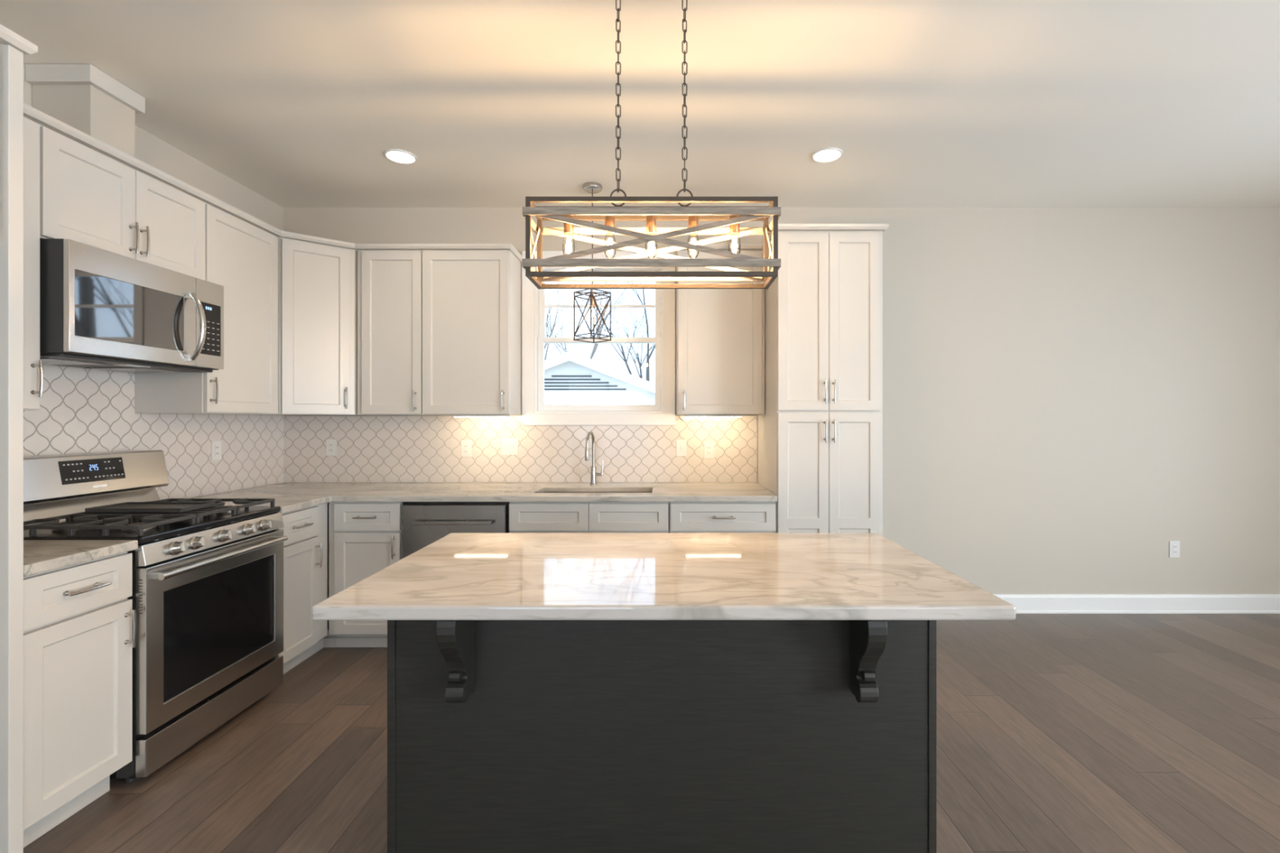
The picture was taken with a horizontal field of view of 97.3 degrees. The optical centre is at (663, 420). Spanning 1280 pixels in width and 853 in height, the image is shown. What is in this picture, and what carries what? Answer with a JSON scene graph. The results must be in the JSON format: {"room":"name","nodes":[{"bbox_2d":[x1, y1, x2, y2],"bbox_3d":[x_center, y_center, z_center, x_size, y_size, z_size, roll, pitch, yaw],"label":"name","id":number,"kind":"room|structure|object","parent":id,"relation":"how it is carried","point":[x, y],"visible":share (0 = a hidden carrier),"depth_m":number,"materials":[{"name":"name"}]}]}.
{"room":"kitchen","nodes":[
{"label":"kitchen","id":0,"kind":"room"},
{"bbox_2d":[23,62,283,498],"bbox_3d":[-2.745,-0.070,-0.026,0.150,2.840,7.947,0,0,0],"label":"wall","id":1,"kind":"structure","parent":0,"point":[149,149],"depth_m":3.23,"materials":[{"name":"beige paint"}]},
{"bbox_2d":[23,116,43,410],"bbox_3d":[-2.461,-0.568,1.883,0.394,1.065,0.392,0,0,0],"label":"upper cabinet","id":2,"kind":"object","parent":1,"relation":"attached to","point":[33,365],"visible":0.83,"depth_m":2.05,"materials":[{"name":"grey paint"}]},
{"bbox_2d":[37,123,205,280],"bbox_3d":[-2.461,-0.890,2.454,0.394,0.420,0.743,0,0,0],"label":"upper cabinet","id":3,"kind":"object","parent":1,"relation":"attached to","point":[87,196],"visible":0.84,"depth_m":2.36,"materials":[{"name":"grey paint"}]},
{"bbox_2d":[25,63,145,168],"bbox_3d":[-2.533,-1.295,2.475,0.273,0.388,0.250,0,0,0],"label":"chase","id":4,"kind":"object","parent":3,"relation":"on","point":[83,97],"visible":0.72,"depth_m":2.38,"materials":[{"name":"beige"}]},
{"bbox_2d":[40,238,223,372],"bbox_3d":[-2.394,-0.454,2.453,0.522,0.441,0.735,0,0,0],"label":"microwave","id":5,"kind":"object","parent":3,"relation":"attached to","point":[100,308],"visible":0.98,"depth_m":2.31,"materials":[{"name":"grey metal"}]},
{"bbox_2d":[23,364,284,499],"bbox_3d":[-2.665,0.092,2.818,0.010,0.685,2.256,0,0,0],"label":"backsplash","id":6,"kind":"structure","parent":1,"relation":"attached to","point":[82,410],"depth_m":2.94,"materials":[{"name":"tile"}]},
{"bbox_2d":[211,440,221,460],"bbox_3d":[-2.655,0.180,3.340,0.009,0.116,0.072,0,0,0],"label":"wall outlet","id":7,"kind":"object","parent":6,"relation":"attached to","point":[215,445],"visible":1,"depth_m":3.33,"materials":[{"name":"white plastic"}]},
{"bbox_2d":[214,444,219,456],"bbox_3d":[-2.652,0.180,3.340,0.003,0.068,0.032,0,0,0],"label":"receptacle","id":8,"kind":"object","parent":7,"relation":"attached to","point":[216,446],"depth_m":3.34,"materials":[{"name":"grey plastic"}]},
{"bbox_2d":[134,201,278,414],"bbox_3d":[-2.461,-0.568,3.095,0.394,1.065,0.534,0,0,0],"label":"upper cabinet","id":9,"kind":"object","parent":1,"relation":"attached to","point":[242,257],"visible":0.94,"depth_m":3.04,"materials":[{"name":"grey paint"}]},
{"bbox_2d":[0,0,1279,207],"bbox_3d":[1.140,-1.540,-0.036,7.920,0.100,8.227,0,0,0],"label":"ceiling","id":10,"kind":"structure","parent":0,"point":[297,103],"depth_m":2.61,"materials":[{"name":"white paint"}]},
{"bbox_2d":[383,149,417,164],"bbox_3d":[-1.486,-1.485,3.175,0.170,0.008,0.170,0,0,0],"label":"recessed light","id":11,"kind":"object","parent":10,"relation":"in","point":[399,156],"visible":1,"depth_m":3.17,"materials":[{"name":"white plastic"}]},
{"bbox_2d":[386,151,413,162],"bbox_3d":[-1.486,-1.487,3.175,0.138,0.003,0.138,0,0,0],"label":"diffuser","id":12,"kind":"object","parent":11,"relation":"attached to","point":[394,156],"depth_m":3.17,"materials":[{"name":"white plastic"}]},
{"bbox_2d":[573,182,611,343],"bbox_3d":[-0.455,-0.997,3.580,0.174,0.984,0.174,0,0,42],"label":"pendant light","id":13,"kind":"object","parent":10,"relation":"hanging from","point":[592,188],"visible":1,"depth_m":3.56,"materials":[{"name":"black metal"}]},
{"bbox_2d":[589,291,595,319],"bbox_3d":[-0.455,-0.732,3.580,0.041,0.177,0.041,0,0,0],"label":"bulb","id":14,"kind":"object","parent":13,"relation":"attached to","point":[593,301],"depth_m":3.57,"materials":[{"name":"beige"}]},
{"bbox_2d":[522,0,781,288],"bbox_3d":[-0.040,-0.980,1.927,0.842,1.019,0.203,0,0,0],"label":"chandelier","id":15,"kind":"object","parent":10,"relation":"hanging from","point":[732,216],"visible":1,"depth_m":1.84,"materials":[{"name":"brown metal"}]},
{"bbox_2d":[562,215,574,253],"bbox_3d":[-0.326,-0.641,1.927,0.041,0.177,0.041,0,0,0],"label":"bulb","id":16,"kind":"object","parent":15,"relation":"attached to","point":[568,228],"depth_m":1.92,"materials":[{"name":"beige"}]},
{"bbox_2d":[604,215,615,258],"bbox_3d":[-0.185,-0.641,1.927,0.041,0.177,0.041,0,0,0],"label":"bulb","id":17,"kind":"object","parent":15,"relation":"attached to","point":[609,220],"depth_m":1.92,"materials":[{"name":"beige"}]},
{"bbox_2d":[644,215,657,258],"bbox_3d":[-0.044,-0.641,1.927,0.041,0.177,0.041,0,0,0],"label":"bulb","id":18,"kind":"object","parent":15,"relation":"attached to","point":[651,220],"depth_m":1.92,"materials":[{"name":"beige"}]},
{"bbox_2d":[687,215,698,258],"bbox_3d":[0.100,-0.641,1.927,0.041,0.177,0.041,0,0,0],"label":"bulb","id":19,"kind":"object","parent":15,"relation":"attached to","point":[692,220],"depth_m":1.92,"materials":[{"name":"beige"}]},
{"bbox_2d":[728,215,740,258],"bbox_3d":[0.242,-0.641,1.927,0.041,0.177,0.041,0,0,0],"label":"bulb","id":20,"kind":"object","parent":15,"relation":"attached to","point":[735,228],"depth_m":1.92,"materials":[{"name":"beige"}]},
{"bbox_2d":[811,147,842,162],"bbox_3d":[0.914,-1.485,3.157,0.170,0.008,0.170,0,0,0],"label":"recessed light","id":21,"kind":"object","parent":10,"relation":"in","point":[826,154],"visible":1,"depth_m":3.15,"materials":[{"name":"white"}]},
{"bbox_2d":[813,150,839,160],"bbox_3d":[0.914,-1.487,3.157,0.138,0.003,0.138,0,0,0],"label":"diffuser","id":22,"kind":"object","parent":21,"relation":"attached to","point":[819,155],"depth_m":3.16,"materials":[{"name":"white plastic"}]},
{"bbox_2d":[23,613,1279,852],"bbox_3d":[1.140,1.400,-0.036,7.920,0.100,8.227,0,0,0],"label":"floor","id":23,"kind":"structure","parent":0,"point":[1056,733],"depth_m":2.29,"materials":[{"name":"brown wood"}]},
{"bbox_2d":[0,44,23,852],"bbox_3d":[-2.292,0.125,1.665,0.753,2.448,0.038,0,0,0],"label":"end panel","id":24,"kind":"object","parent":23,"relation":"on","point":[11,60],"visible":1,"depth_m":1.65,"materials":[{"name":"grey paint"}]},
{"bbox_2d":[23,551,137,847],"bbox_3d":[-2.279,0.910,1.871,0.759,0.877,0.360,0,0,0],"label":"base cabinet","id":25,"kind":"object","parent":23,"relation":"on","point":[78,642],"visible":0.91,"depth_m":1.86,"materials":[{"name":"grey paint"}]},
{"bbox_2d":[23,540,137,577],"bbox_3d":[-2.287,0.454,1.869,0.744,0.035,0.366,0,0,0],"label":"countertop","id":26,"kind":"structure","parent":25,"relation":"on","point":[39,556],"depth_m":1.89,"materials":[{"name":"white stone"}]},
{"bbox_2d":[23,449,288,783],"bbox_3d":[-2.252,0.750,2.437,0.798,1.199,0.753,0,0,0],"label":"gas range","id":27,"kind":"object","parent":23,"relation":"on","point":[207,596],"visible":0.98,"depth_m":2.33,"materials":[{"name":"silver metal"}]},
{"bbox_2d":[23,506,280,544],"bbox_3d":[-2.216,0.443,2.437,0.604,0.028,0.753,0,0,0],"label":"cooktop","id":28,"kind":"object","parent":27,"relation":"in","point":[172,532],"depth_m":2.24,"materials":[{"name":"black metal"}]},
{"bbox_2d":[276,502,327,674],"bbox_3d":[-2.279,0.910,3.080,0.759,0.877,0.515,0,0,0],"label":"base cabinet","id":29,"kind":"object","parent":23,"relation":"on","point":[305,548],"visible":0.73,"depth_m":3.03,"materials":[{"name":"grey paint"}]},
{"bbox_2d":[172,482,777,513],"bbox_3d":[-1.003,0.454,3.379,3.314,0.035,1.114,0,0,0],"label":"countertop","id":30,"kind":"structure","parent":29,"relation":"on","point":[290,496],"depth_m":3.38,"materials":[{"name":"white stone"}]},
{"bbox_2d":[584,431,603,484],"bbox_3d":[-0.489,0.253,3.745,0.088,0.365,0.178,0,0,31],"label":"kitchen faucet","id":31,"kind":"object","parent":30,"relation":"on","point":[593,469],"visible":1,"depth_m":3.78,"materials":[{"name":"silver metal"}]},
{"bbox_2d":[542,492,651,493],"bbox_3d":[-0.430,0.574,3.520,0.747,0.204,0.326,0,0,0],"label":"sink","id":32,"kind":"object","parent":30,"relation":"in","point":[543,492],"visible":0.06,"depth_m":3.67,"materials":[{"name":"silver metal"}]},
{"bbox_2d":[323,502,403,647],"bbox_3d":[-1.774,0.910,3.577,0.495,0.877,0.716,0,0,0],"label":"base cabinet","id":33,"kind":"object","parent":23,"relation":"on","point":[366,538],"visible":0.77,"depth_m":3.26,"materials":[{"name":"grey paint"}]},
{"bbox_2d":[402,502,509,558],"bbox_3d":[-1.213,0.913,3.554,0.612,0.870,0.682,0,0,0],"label":"dishwasher","id":34,"kind":"object","parent":23,"relation":"on","point":[424,523],"visible":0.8,"depth_m":3.25,"materials":[{"name":"silver metal"}]},
{"bbox_2d":[509,502,668,533],"bbox_3d":[-0.436,0.910,3.577,0.926,0.877,0.716,0,0,0],"label":"base cabinet","id":35,"kind":"object","parent":23,"relation":"on","point":[524,517],"visible":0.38,"depth_m":3.25,"materials":[{"name":"grey paint"}]},
{"bbox_2d":[386,620,936,852],"bbox_3d":[-0.006,0.910,1.804,1.568,0.877,0.764,0,0,0],"label":"kitchen island","id":36,"kind":"object","parent":23,"relation":"on","point":[504,736],"visible":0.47,"depth_m":1.61,"materials":[{"name":"black wood"}]},
{"bbox_2d":[311,533,1016,620],"bbox_3d":[0.000,0.454,1.750,1.656,0.035,0.861,0,0,0],"label":"island countertop","id":37,"kind":"structure","parent":36,"relation":"on","point":[456,576],"depth_m":1.51,"materials":[{"name":"white stone"}]},
{"bbox_2d":[668,502,776,533],"bbox_3d":[0.341,0.910,3.577,0.622,0.877,0.716,0,0,0],"label":"base cabinet","id":38,"kind":"object","parent":23,"relation":"on","point":[683,517],"visible":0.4,"depth_m":3.25,"materials":[{"name":"grey paint"}]},
{"bbox_2d":[757,231,882,535],"bbox_3d":[0.964,0.124,3.582,0.616,2.449,0.726,0,0,0],"label":"pantry cabinet","id":39,"kind":"object","parent":23,"relation":"on","point":[820,431],"visible":0.8,"depth_m":3.26,"materials":[{"name":"grey paint"}]},
{"bbox_2d":[762,223,888,249],"bbox_3d":[0.964,-1.114,3.591,0.658,0.028,0.711,0,0,0],"label":"trim","id":40,"kind":"structure","parent":39,"relation":"on","point":[781,227],"depth_m":3.24,"materials":[{"name":"grey paint"}]},
{"bbox_3d":[-2.281,0.125,1.152,0.775,2.449,0.983,0,0,0],"label":"cabinet","id":41,"kind":"object","parent":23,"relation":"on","visible":0},
{"bbox_2d":[0,23,37,54],"bbox_3d":[-2.071,-1.116,1.202,0.349,0.032,1.004,0,0,0],"label":"trim","id":42,"kind":"structure","parent":41,"relation":"on","point":[7,37],"depth_m":1.65,"materials":[{"name":"grey paint"}]},
{"bbox_2d":[283,207,1279,598],"bbox_3d":[1.140,-0.070,4.012,7.920,2.840,0.130,0,0,0],"label":"wall","id":43,"kind":"structure","parent":0,"point":[1071,395],"depth_m":3.95,"materials":[{"name":"beige paint"}]},
{"bbox_2d":[275,236,377,415],"bbox_3d":[-2.322,-0.568,3.650,0.674,1.065,0.572,0,0,0],"label":"upper cabinet","id":44,"kind":"object","parent":43,"relation":"attached to","point":[317,283],"visible":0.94,"depth_m":3.49,"materials":[{"name":"grey paint"}]},
{"bbox_2d":[357,249,439,415],"bbox_3d":[-1.772,-0.568,3.760,0.422,1.065,0.352,0,0,0],"label":"upper cabinet","id":45,"kind":"object","parent":43,"relation":"attached to","point":[389,282],"visible":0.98,"depth_m":3.63,"materials":[{"name":"grey paint"}]},
{"bbox_2d":[422,249,521,415],"bbox_3d":[-1.278,-0.568,3.760,0.560,1.065,0.352,0,0,0],"label":"upper cabinet","id":46,"kind":"object","parent":43,"relation":"attached to","point":[472,299],"visible":1,"depth_m":3.63,"materials":[{"name":"grey paint"}]},
{"bbox_2d":[23,102,524,262],"bbox_3d":[-1.959,-1.115,3.028,0.980,0.030,2.623,0,0,34],"label":"trim","id":47,"kind":"structure","parent":46,"relation":"attached to","point":[29,112],"depth_m":2.86,"materials":[{"name":"grey paint"}]},
{"bbox_2d":[452,414,509,417],"bbox_3d":[-1.202,-0.027,3.700,0.363,0.016,0.044,0,0,0],"label":"light","id":48,"kind":"object","parent":46,"relation":"attached to","point":[454,415],"visible":1,"depth_m":3.68,"materials":[{"name":"white plastic"}]},
{"bbox_2d":[284,416,757,482],"bbox_3d":[-1.004,0.203,3.942,3.312,0.464,0.010,0,0,0],"label":"backsplash","id":49,"kind":"structure","parent":43,"relation":"attached to","point":[370,449],"depth_m":3.94,"materials":[{"name":"tile"}]},
{"bbox_2d":[326,439,336,456],"bbox_3d":[-2.325,0.192,3.932,0.072,0.116,0.009,0,0,0],"label":"wall outlet","id":50,"kind":"object","parent":49,"relation":"attached to","point":[331,443],"visible":1,"depth_m":3.93,"materials":[{"name":"white plastic"}]},
{"bbox_2d":[328,442,333,452],"bbox_3d":[-2.325,0.192,3.929,0.032,0.068,0.003,0,0,0],"label":"receptacle","id":51,"kind":"object","parent":50,"relation":"attached to","point":[331,444],"depth_m":3.93,"materials":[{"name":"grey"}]},
{"bbox_2d":[461,440,471,457],"bbox_3d":[-1.383,0.200,3.932,0.072,0.116,0.009,0,0,0],"label":"wall outlet","id":52,"kind":"object","parent":49,"relation":"attached to","point":[465,445],"visible":1,"depth_m":3.93,"materials":[{"name":"white plastic"}]},
{"bbox_2d":[463,444,468,453],"bbox_3d":[-1.383,0.200,3.929,0.032,0.068,0.003,0,0,0],"label":"receptacle","id":53,"kind":"object","parent":52,"relation":"attached to","point":[465,446],"depth_m":3.93,"materials":[{"name":"grey plastic"}]},
{"bbox_2d":[501,438,518,454],"bbox_3d":[-1.078,0.185,3.928,0.116,0.116,0.018,0,0,0],"label":"double light switch","id":54,"kind":"object","parent":49,"relation":"attached to","point":[508,446],"visible":1,"depth_m":3.93,"materials":[{"name":"white plastic"}]},
{"bbox_2d":[675,440,686,456],"bbox_3d":[0.121,0.195,3.928,0.072,0.116,0.018,0,0,0],"label":"wall outlet","id":55,"kind":"object","parent":49,"relation":"attached to","point":[681,445],"visible":1,"depth_m":3.93,"materials":[{"name":"white plastic"}]},
{"bbox_2d":[703,441,714,458],"bbox_3d":[0.315,0.210,3.932,0.072,0.116,0.009,0,0,0],"label":"wall outlet","id":56,"kind":"object","parent":49,"relation":"attached to","point":[708,446],"visible":1,"depth_m":3.93,"materials":[{"name":"white plastic"}]},
{"bbox_2d":[706,445,711,454],"bbox_3d":[0.315,0.210,3.929,0.032,0.068,0.003,0,0,0],"label":"receptacle","id":57,"kind":"object","parent":56,"relation":"attached to","point":[708,447],"depth_m":3.93,"materials":[{"name":"grey plastic"}]},
{"bbox_2d":[521,251,675,425],"bbox_3d":[-0.457,-0.572,3.998,1.071,1.217,0.149,0,0,0],"label":"window","id":58,"kind":"structure","parent":43,"relation":"in","point":[534,410],"depth_m":3.92,"materials":[{"name":"white"}]},
{"bbox_2d":[675,249,764,415],"bbox_3d":[0.368,-0.568,3.760,0.566,1.065,0.352,0,0,0],"label":"upper cabinet","id":59,"kind":"object","parent":43,"relation":"attached to","point":[720,333],"visible":0.83,"depth_m":3.63,"materials":[{"name":"grey paint"}]},
{"bbox_2d":[684,414,742,417],"bbox_3d":[0.326,-0.027,3.700,0.379,0.016,0.044,0,0,0],"label":"light","id":60,"kind":"object","parent":59,"relation":"attached to","point":[686,415],"visible":1,"depth_m":3.68,"materials":[{"name":"white plastic"}]},
{"bbox_2d":[673,243,762,255],"bbox_3d":[0.349,-1.115,3.774,0.566,0.030,0.344,0,0,0],"label":"trim","id":61,"kind":"structure","parent":59,"relation":"on","point":[716,246],"depth_m":3.60,"materials":[{"name":"grey paint"}]},
{"bbox_2d":[993,594,1279,613],"bbox_3d":[3.110,1.285,3.935,3.679,0.130,0.024,0,0,0],"label":"baseboard","id":62,"kind":"structure","parent":43,"relation":"attached to","point":[1024,603],"depth_m":3.93,"materials":[{"name":"white wood"}]},
{"bbox_2d":[1168,541,1179,557],"bbox_3d":[3.577,0.905,3.941,0.072,0.116,0.009,0,0,0],"label":"wall outlet","id":63,"kind":"object","parent":43,"relation":"attached to","point":[1174,546],"visible":1,"depth_m":3.94,"materials":[{"name":"white plastic"}]},
{"bbox_2d":[1173,544,1177,554],"bbox_3d":[3.577,0.905,3.939,0.032,0.068,0.003,0,0,0],"label":"receptacle","id":64,"kind":"object","parent":63,"relation":"attached to","point":[1175,546],"depth_m":3.94,"materials":[{"name":"grey plastic"}]},
{"label":"outside","id":65,"kind":"structure","parent":0,"visible":0},
{"bbox_3d":[5.000,2.050,37.123,90.000,0.100,65.753,0,0,0],"label":"ground","id":66,"kind":"structure","parent":65,"visible":0},
{"bbox_2d":[544,281,578,359],"bbox_3d":[-11.459,-8.546,51.425,13.748,21.152,10.252,0,0,40],"label":"bare tree","id":67,"kind":"object","parent":66,"relation":"on","point":[557,290],"visible":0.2,"depth_m":49.99,"materials":[{"name":"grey plant"}]},
{"bbox_2d":[545,281,635,359],"bbox_3d":[-5.503,-5.774,39.580,8.953,15.605,6.221,0,0,-33],"label":"bare tree","id":68,"kind":"object","parent":66,"relation":"on","point":[551,329],"visible":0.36,"depth_m":38.93,"materials":[{"name":"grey plant"}]},
{"bbox_2d":[544,351,661,410],"bbox_3d":[-2.950,-0.080,21.400,13.800,4.160,7.800,0,0,0],"label":"house","id":69,"kind":"structure","parent":66,"relation":"on","point":[571,378],"depth_m":18.00,"materials":[{"name":"white"}]},
{"bbox_2d":[561,281,661,381],"bbox_3d":[-1.790,-4.747,27.463,5.866,13.522,7.018,0,0,33],"label":"bare tree","id":70,"kind":"object","parent":66,"relation":"on","point":[648,356],"visible":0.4,"depth_m":28.25,"materials":[{"name":"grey plant"}]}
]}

